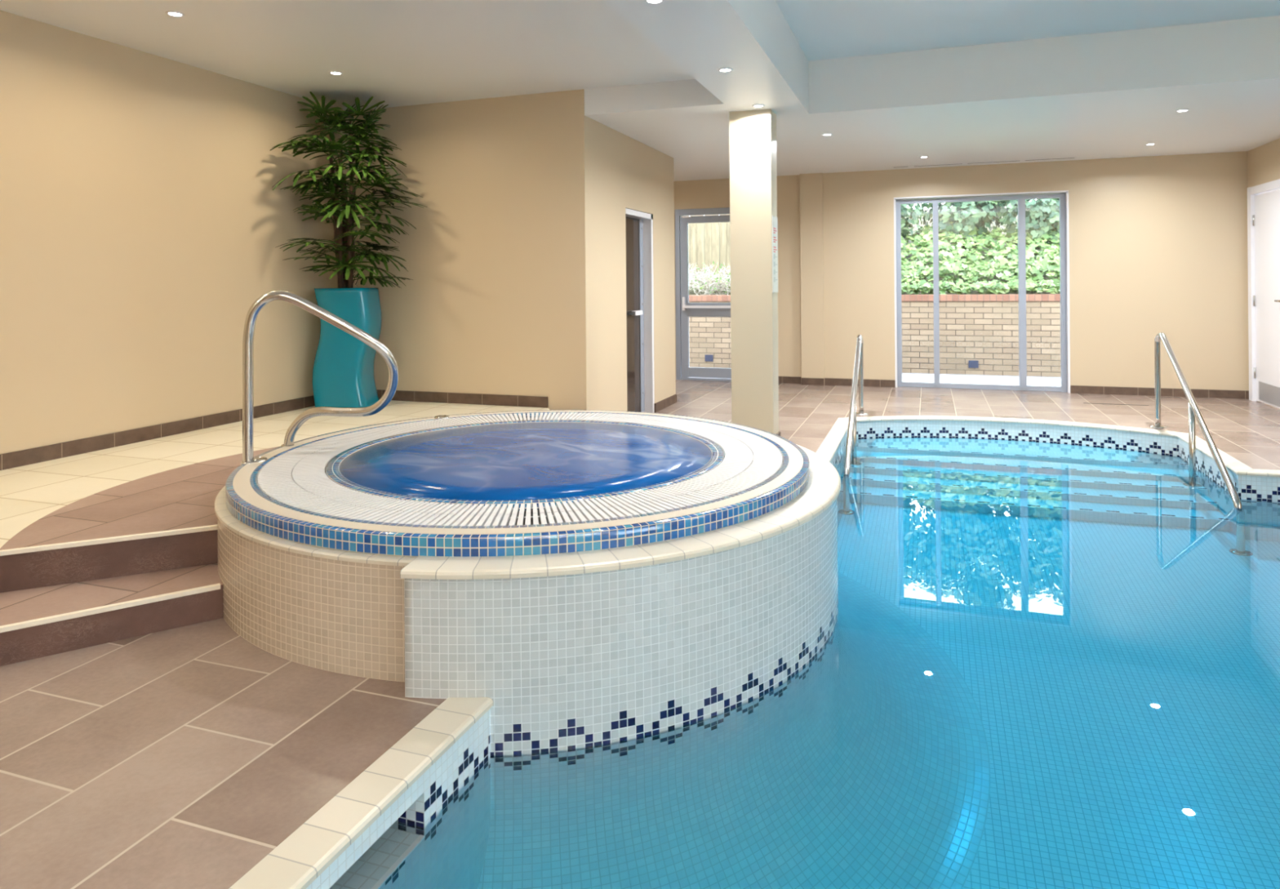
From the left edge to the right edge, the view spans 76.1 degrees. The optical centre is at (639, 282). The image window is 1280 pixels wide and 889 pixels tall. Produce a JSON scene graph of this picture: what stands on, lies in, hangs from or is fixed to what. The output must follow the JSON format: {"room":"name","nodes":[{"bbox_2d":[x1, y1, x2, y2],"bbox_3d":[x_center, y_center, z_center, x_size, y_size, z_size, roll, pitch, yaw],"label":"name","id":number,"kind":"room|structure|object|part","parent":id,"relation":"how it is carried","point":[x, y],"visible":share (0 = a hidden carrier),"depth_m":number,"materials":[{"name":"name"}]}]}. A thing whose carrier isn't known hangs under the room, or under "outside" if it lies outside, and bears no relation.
{"room":"indoor swimming pool","nodes":[
{"label":"indoor swimming pool","id":0,"kind":"room"},
{"bbox_2d":[0,10,349,453],"bbox_3d":[-3.762,-0.138,2.958,0.200,2.800,7.880,0,0,19],"label":"wall","id":1,"kind":"structure","parent":0,"point":[143,221],"depth_m":4.86,"materials":[{"name":"beige paint"}]},
{"bbox_2d":[0,395,315,470],"bbox_3d":[-3.138,0.907,4.384,0.012,0.080,4.780,0,0,19],"label":"baseboard","id":2,"kind":"structure","parent":1,"relation":"attached to","point":[49,452],"depth_m":4.83,"materials":[{"name":"brown tile"}]},
{"bbox_2d":[0,400,549,592],"bbox_3d":[-1.857,1.066,3.899,2.750,0.260,4.845,0,0,19],"label":"floor","id":3,"kind":"structure","parent":0,"point":[175,482],"depth_m":3.59,"materials":[{"name":"tile"}]},
{"bbox_2d":[0,524,217,555],"bbox_3d":[-2.770,0.948,2.598,2.540,0.016,0.018,0,0,-25],"label":"trim","id":4,"kind":"structure","parent":3,"relation":"attached to","point":[184,531],"depth_m":2.98,"materials":[{"name":"beige tile"}]},
{"bbox_2d":[270,91,426,407],"bbox_3d":[-2.070,-0.217,5.986,0.948,2.310,1.006,0,0,19],"label":"potted palm","id":5,"kind":"object","parent":3,"relation":"on","point":[343,370],"visible":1,"depth_m":6.00,"materials":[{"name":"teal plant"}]},
{"bbox_3d":[-2.279,-0.517,6.132,0.106,1.202,0.040,0,0,-44],"label":"stem","id":6,"kind":"part","parent":5,"relation":"part of","materials":[{"name":"brown plant"}]},
{"bbox_3d":[-2.240,-0.407,6.087,0.045,0.982,0.102,0,0,-2],"label":"stem","id":7,"kind":"part","parent":5,"relation":"part of","materials":[{"name":"brown plant"}]},
{"bbox_3d":[-2.257,-0.487,6.235,0.066,1.141,0.045,0,0,19],"label":"stem","id":8,"kind":"part","parent":5,"relation":"part of","materials":[{"name":"brown plant"}]},
{"bbox_3d":[-2.228,-0.368,6.231,0.047,0.901,0.057,0,0,-23],"label":"stem","id":9,"kind":"part","parent":5,"relation":"part of","materials":[{"name":"brown plant"}]},
{"bbox_3d":[-2.171,-0.228,6.110,0.045,0.624,0.104,0,0,-17],"label":"stem","id":10,"kind":"part","parent":5,"relation":"part of","materials":[{"name":"brown plant"}]},
{"bbox_3d":[-2.184,-0.568,6.161,0.045,1.302,0.083,0,0,-36],"label":"stem","id":11,"kind":"part","parent":5,"relation":"part of","materials":[{"name":"brown plant"}]},
{"bbox_3d":[-2.186,-0.318,6.208,0.062,0.801,0.041,0,0,-16],"label":"stem","id":12,"kind":"part","parent":5,"relation":"part of","materials":[{"name":"brown plant"}]},
{"bbox_2d":[311,287,382,407],"bbox_3d":[-2.212,0.490,6.189,0.439,0.897,0.394,0,0,-1],"label":"planter","id":13,"kind":"object","parent":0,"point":[343,370],"depth_m":6.00,"materials":[{"name":"teal ceramic"}]},
{"bbox_2d":[348,88,595,409],"bbox_3d":[-1.443,-0.158,6.413,2.280,2.800,0.180,0,0,19],"label":"wall","id":14,"kind":"structure","parent":0,"point":[500,258],"depth_m":6.20,"materials":[{"name":"beige paint"}]},
{"bbox_2d":[376,389,547,408],"bbox_3d":[-1.513,0.893,6.339,1.760,0.080,0.012,0,0,19],"label":"baseboard","id":15,"kind":"structure","parent":14,"relation":"attached to","point":[400,395],"depth_m":6.26,"materials":[{"name":"brown tile"}]},
{"bbox_2d":[593,120,675,411],"bbox_3d":[-1.389,-0.008,7.571,2.950,2.500,2.040,0,0,19],"label":"wall","id":16,"kind":"structure","parent":0,"point":[631,174],"depth_m":6.68,"materials":[{"name":"beige paint"}]},
{"bbox_2d":[625,216,644,412],"bbox_3d":[-0.074,0.298,7.091,0.087,1.725,0.645,0,0,19],"label":"door","id":17,"kind":"structure","parent":16,"relation":"in","point":[634,227],"depth_m":7.20,"materials":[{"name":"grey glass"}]},
{"bbox_3d":[-0.095,0.266,7.000,0.045,0.020,0.180,0,0,19],"label":"handle","id":18,"kind":"part","parent":17,"relation":"part of","materials":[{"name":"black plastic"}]},
{"bbox_2d":[625,208,654,413],"bbox_3d":[-0.092,0.283,7.121,0.210,1.795,0.710,0,0,19],"label":"trim","id":19,"kind":"structure","parent":16,"relation":"attached to","point":[647,219],"depth_m":7.39,"materials":[{"name":"white"}]},
{"bbox_2d":[653,394,676,412],"bbox_3d":[0.189,1.138,7.744,0.132,0.080,0.672,0,0,19],"label":"baseboard","id":20,"kind":"structure","parent":16,"relation":"attached to","point":[662,404],"depth_m":7.70,"materials":[{"name":"brown tile"}]},
{"bbox_2d":[0,0,1279,181],"bbox_3d":[0.995,-1.421,3.611,10.100,0.385,11.880,0,0,19],"label":"ceiling","id":21,"kind":"structure","parent":0,"point":[893,82],"depth_m":5.30,"materials":[{"name":"white paint"}]},
{"bbox_2d":[164,10,185,17],"bbox_3d":[-2.404,-1.386,4.227,0.090,0.006,0.090,0,0,19],"label":"recessed light","id":22,"kind":"object","parent":21,"relation":"in","point":[172,13],"visible":1,"depth_m":4.22,"materials":[{"name":"white"}]},
{"bbox_2d":[328,71,342,75],"bbox_3d":[-2.021,-1.390,5.433,0.090,0.006,0.090,0,0,19],"label":"recessed light","id":23,"kind":"object","parent":21,"relation":"in","point":[334,73],"visible":1,"depth_m":5.43,"materials":[{"name":"white"}]},
{"bbox_2d":[644,0,664,4],"bbox_3d":[0.062,-1.218,3.533,0.090,0.006,0.090,0,0,19],"label":"recessed light","id":24,"kind":"object","parent":21,"relation":"in","point":[653,2],"visible":1,"depth_m":3.54,"materials":[{"name":"white"}]},
{"bbox_2d":[717,67,733,72],"bbox_3d":[0.491,-1.221,4.706,0.090,0.006,0.090,0,0,19],"label":"recessed light","id":25,"kind":"object","parent":21,"relation":"in","point":[723,69],"visible":1,"depth_m":4.70,"materials":[{"name":"white"}]},
{"bbox_2d":[751,104,764,107],"bbox_3d":[0.822,-1.224,5.675,0.090,0.006,0.090,0,0,19],"label":"recessed light","id":26,"kind":"object","parent":21,"relation":"in","point":[753,105],"visible":1,"depth_m":5.66,"materials":[{"name":"white"}]},
{"bbox_2d":[891,157,1076,167],"bbox_3d":[3.552,-1.253,8.518,1.780,0.016,0.035,0,0,19],"label":"ceiling vent","id":27,"kind":"object","parent":21,"relation":"in","point":[1062,157],"visible":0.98,"depth_m":8.49,"materials":[{"name":"white metal"}]},
{"bbox_2d":[1175,109,1190,112],"bbox_3d":[3.955,-1.251,5.961,0.090,0.006,0.090,0,0,19],"label":"recessed light","id":28,"kind":"object","parent":21,"relation":"in","point":[1180,110],"visible":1,"depth_m":5.95,"materials":[{"name":"white"}]},
{"bbox_2d":[0,379,1279,888],"bbox_3d":[1.007,1.171,3.582,10.100,0.001,11.820,0,0,19],"label":"floor","id":29,"kind":"structure","parent":0,"point":[180,757],"depth_m":2.18,"materials":[{"name":"brown tile"}]},
{"bbox_2d":[0,563,223,666],"bbox_3d":[-2.797,1.143,2.412,3.274,0.122,0.700,0,0,-35],"label":"stair step","id":30,"kind":"structure","parent":29,"relation":"on","point":[35,623],"depth_m":2.77,"materials":[{"name":"tile"}]},
{"bbox_2d":[228,415,1279,888],"bbox_3d":[2.779,1.679,3.367,6.147,1.054,7.012,0,0,19],"label":"swimming pool","id":31,"kind":"object","parent":29,"relation":"in","point":[411,782],"visible":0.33,"depth_m":2.13,"materials":[{"name":"white tile"}]},
{"bbox_2d":[214,409,840,755],"bbox_3d":[-0.064,1.487,3.508,3.135,1.488,3.134,0,0,-25],"label":"hot tub","id":32,"kind":"object","parent":31,"relation":"on","point":[611,617],"depth_m":2.52,"materials":[{"name":"beige tile"}]},
{"bbox_3d":[-1.650,0.762,3.529,0.080,0.012,0.080,0,0,19],"label":"anchor cap","id":33,"kind":"part","parent":32,"relation":"part of","materials":[{"name":"silver metal"}]},
{"bbox_2d":[240,290,398,463],"bbox_3d":[-1.443,0.415,3.606,0.643,0.763,0.423,0,0,19],"label":"handrail","id":34,"kind":"object","parent":32,"relation":"on","point":[254,310],"visible":0.98,"depth_m":3.54,"materials":[{"name":"silver metal"}]},
{"bbox_3d":[-1.122,0.758,4.622,0.080,0.012,0.080,0,0,19],"label":"anchor cap","id":35,"kind":"part","parent":32,"relation":"part of","materials":[{"name":"silver metal"}]},
{"bbox_2d":[338,422,711,500],"bbox_3d":[-0.486,0.873,3.656,1.618,0.223,1.618,0,0,19],"label":"water","id":36,"kind":"object","parent":32,"relation":"in","point":[531,460],"visible":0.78,"depth_m":3.49,"materials":[{"name":"blue liquid"}]},
{"bbox_2d":[328,437,1279,888],"bbox_3d":[2.737,1.788,3.375,6.069,0.937,6.835,0,0,19],"label":"pool water","id":37,"kind":"object","parent":31,"relation":"in","point":[1042,665],"visible":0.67,"depth_m":2.42,"materials":[{"name":"blue liquid"}]},
{"bbox_2d":[843,334,867,474],"bbox_3d":[1.691,1.335,6.438,0.114,1.762,1.772,0,0,19],"label":"handrail","id":38,"kind":"object","parent":31,"relation":"on","point":[851,446],"visible":0.62,"depth_m":6.42,"materials":[{"name":"silver metal"}]},
{"bbox_3d":[1.671,1.290,6.381,0.039,0.791,0.039,0,0,19],"label":"post","id":39,"kind":"part","parent":38,"relation":"part of","materials":[{"name":"silver metal"}]},
{"bbox_2d":[1150,332,1242,507],"bbox_3d":[3.793,1.294,5.607,0.120,1.808,1.942,0,0,19],"label":"handrail","id":40,"kind":"object","parent":31,"relation":"on","point":[1194,412],"visible":0.65,"depth_m":5.61,"materials":[{"name":"silver metal"}]},
{"bbox_3d":[3.798,1.240,5.621,0.039,0.854,0.039,0,0,19],"label":"post","id":41,"kind":"part","parent":40,"relation":"part of","materials":[{"name":"silver metal"}]},
{"bbox_2d":[1083,402,1148,405],"bbox_3d":[4.459,1.145,7.663,0.540,0.012,0.012,0,0,19],"label":"floor drain","id":42,"kind":"object","parent":29,"relation":"on","point":[1083,402],"visible":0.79,"depth_m":7.64,"materials":[{"name":"black plastic"}]},
{"bbox_2d":[728,108,778,434],"bbox_3d":[0.830,-0.027,5.939,0.300,2.400,0.225,0,0,19],"label":"wall pillar","id":43,"kind":"structure","parent":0,"point":[752,133],"depth_m":5.83,"materials":[{"name":"beige paint"}]},
{"bbox_2d":[771,215,777,292],"bbox_3d":[0.972,-0.201,5.884,0.006,0.545,0.197,0,0,19],"label":"safety sign","id":44,"kind":"object","parent":43,"relation":"attached to","point":[775,228],"visible":1,"depth_m":5.87,"materials":[{"name":"white"}]},
{"bbox_2d":[673,151,1248,391],"bbox_3d":[2.131,-0.038,9.361,8.400,2.500,0.285,0,0,19],"label":"wall","id":45,"kind":"structure","parent":0,"point":[1157,244],"depth_m":8.36,"materials":[{"name":"beige paint"}]},
{"bbox_2d":[675,207,731,381],"bbox_3d":[0.903,0.142,9.762,0.985,2.060,0.145,0,0,19],"label":"door","id":46,"kind":"structure","parent":45,"relation":"in","point":[685,309],"depth_m":9.87,"materials":[{"name":"grey metal"}]},
{"bbox_2d":[895,193,1066,391],"bbox_3d":[3.650,0.114,8.813,1.687,2.070,0.070,0,0,19],"label":"window","id":47,"kind":"structure","parent":45,"relation":"in","point":[1021,199],"depth_m":8.68,"materials":[{"name":"grey metal"}]},
{"bbox_2d":[893,190,1070,393],"bbox_3d":[3.646,0.103,8.802,1.725,2.092,0.174,0,0,19],"label":"trim","id":48,"kind":"structure","parent":45,"relation":"attached to","point":[1066,192],"depth_m":8.59,"materials":[{"name":"white metal"}]},
{"bbox_2d":[778,376,1248,399],"bbox_3d":[3.627,1.109,8.720,4.830,0.080,0.087,0,0,19],"label":"baseboard","id":49,"kind":"structure","parent":45,"relation":"attached to","point":[1214,393],"depth_m":8.32,"materials":[{"name":"brown tile"}]},
{"bbox_2d":[1247,138,1279,187],"bbox_3d":[4.905,-0.287,1.998,2.070,2.950,11.830,0,0,19],"label":"wall","id":50,"kind":"structure","parent":0,"point":[1263,161],"depth_m":7.53,"materials":[{"name":"beige paint"}]},
{"bbox_2d":[1247,178,1279,408],"bbox_3d":[5.714,0.111,7.381,0.128,2.040,1.020,0,0,19],"label":"door","id":51,"kind":"structure","parent":50,"relation":"in","point":[1264,199],"depth_m":7.57,"materials":[{"name":"white painted wood"},{"name":"brushed steel"}]},
{"bbox_3d":[5.708,1.016,7.349,0.004,0.170,0.750,0,0,19],"label":"kick plate","id":52,"kind":"part","parent":51,"relation":"part of","materials":[{"name":"silver metal"}]},
{"label":"outside","id":53,"kind":"structure","parent":0,"visible":0},
{"bbox_2d":[713,367,1061,386],"bbox_3d":[3.529,1.210,9.988,18.000,0.001,1.820,0,0,19],"label":"floor","id":54,"kind":"structure","parent":53,"point":[906,377],"depth_m":10.15,"materials":[{"name":"grey"}]},
{"bbox_2d":[688,293,1061,377],"bbox_3d":[3.863,0.694,10.950,16.000,1.065,0.250,0,0,19],"label":"brick wall","id":55,"kind":"structure","parent":54,"relation":"on","point":[979,333],"depth_m":10.69,"materials":[{"name":"beige brick"}]},
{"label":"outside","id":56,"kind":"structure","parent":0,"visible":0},
{"bbox_2d":[688,206,1060,295],"bbox_3d":[4.849,-0.588,13.780,18.000,1.858,5.780,0,0,19],"label":"hedge","id":57,"kind":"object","parent":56,"point":[1046,277],"depth_m":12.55,"materials":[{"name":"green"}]},
{"bbox_2d":[687,214,730,273],"bbox_3d":[1.050,-0.899,13.321,2.743,2.340,0.032,0,0,19],"label":"fence","id":58,"kind":"object","parent":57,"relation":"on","point":[703,237],"visible":0.07,"depth_m":13.29,"materials":[{"name":"beige wood"}]},
{"bbox_2d":[688,261,730,295],"bbox_3d":[1.243,-0.030,12.423,1.944,0.606,0.781,0,0,17],"label":"shrub","id":59,"kind":"object","parent":57,"relation":"on","point":[726,285],"visible":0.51,"depth_m":12.41,"materials":[{"name":"green plant"}]},
{"bbox_2d":[900,203,929,239],"bbox_3d":[3.888,-1.258,12.865,1.687,2.416,1.384,0,0,19],"label":"tree","id":60,"kind":"object","parent":57,"relation":"on","point":[906,211],"visible":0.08,"depth_m":12.40,"materials":[{"name":"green plant"}]},
{"bbox_2d":[920,200,1017,251],"bbox_3d":[5.113,-1.543,12.715,1.857,2.566,1.603,0,0,19],"label":"tree","id":61,"kind":"object","parent":57,"relation":"on","point":[965,216],"visible":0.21,"depth_m":12.21,"materials":[{"name":"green plant"}]},
{"bbox_2d":[998,198,1059,255],"bbox_3d":[6.047,-1.242,11.959,1.646,2.347,1.399,0,0,19],"label":"tree","id":62,"kind":"object","parent":57,"relation":"on","point":[1044,212],"visible":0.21,"depth_m":11.61,"materials":[{"name":"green plant"}]}
]}

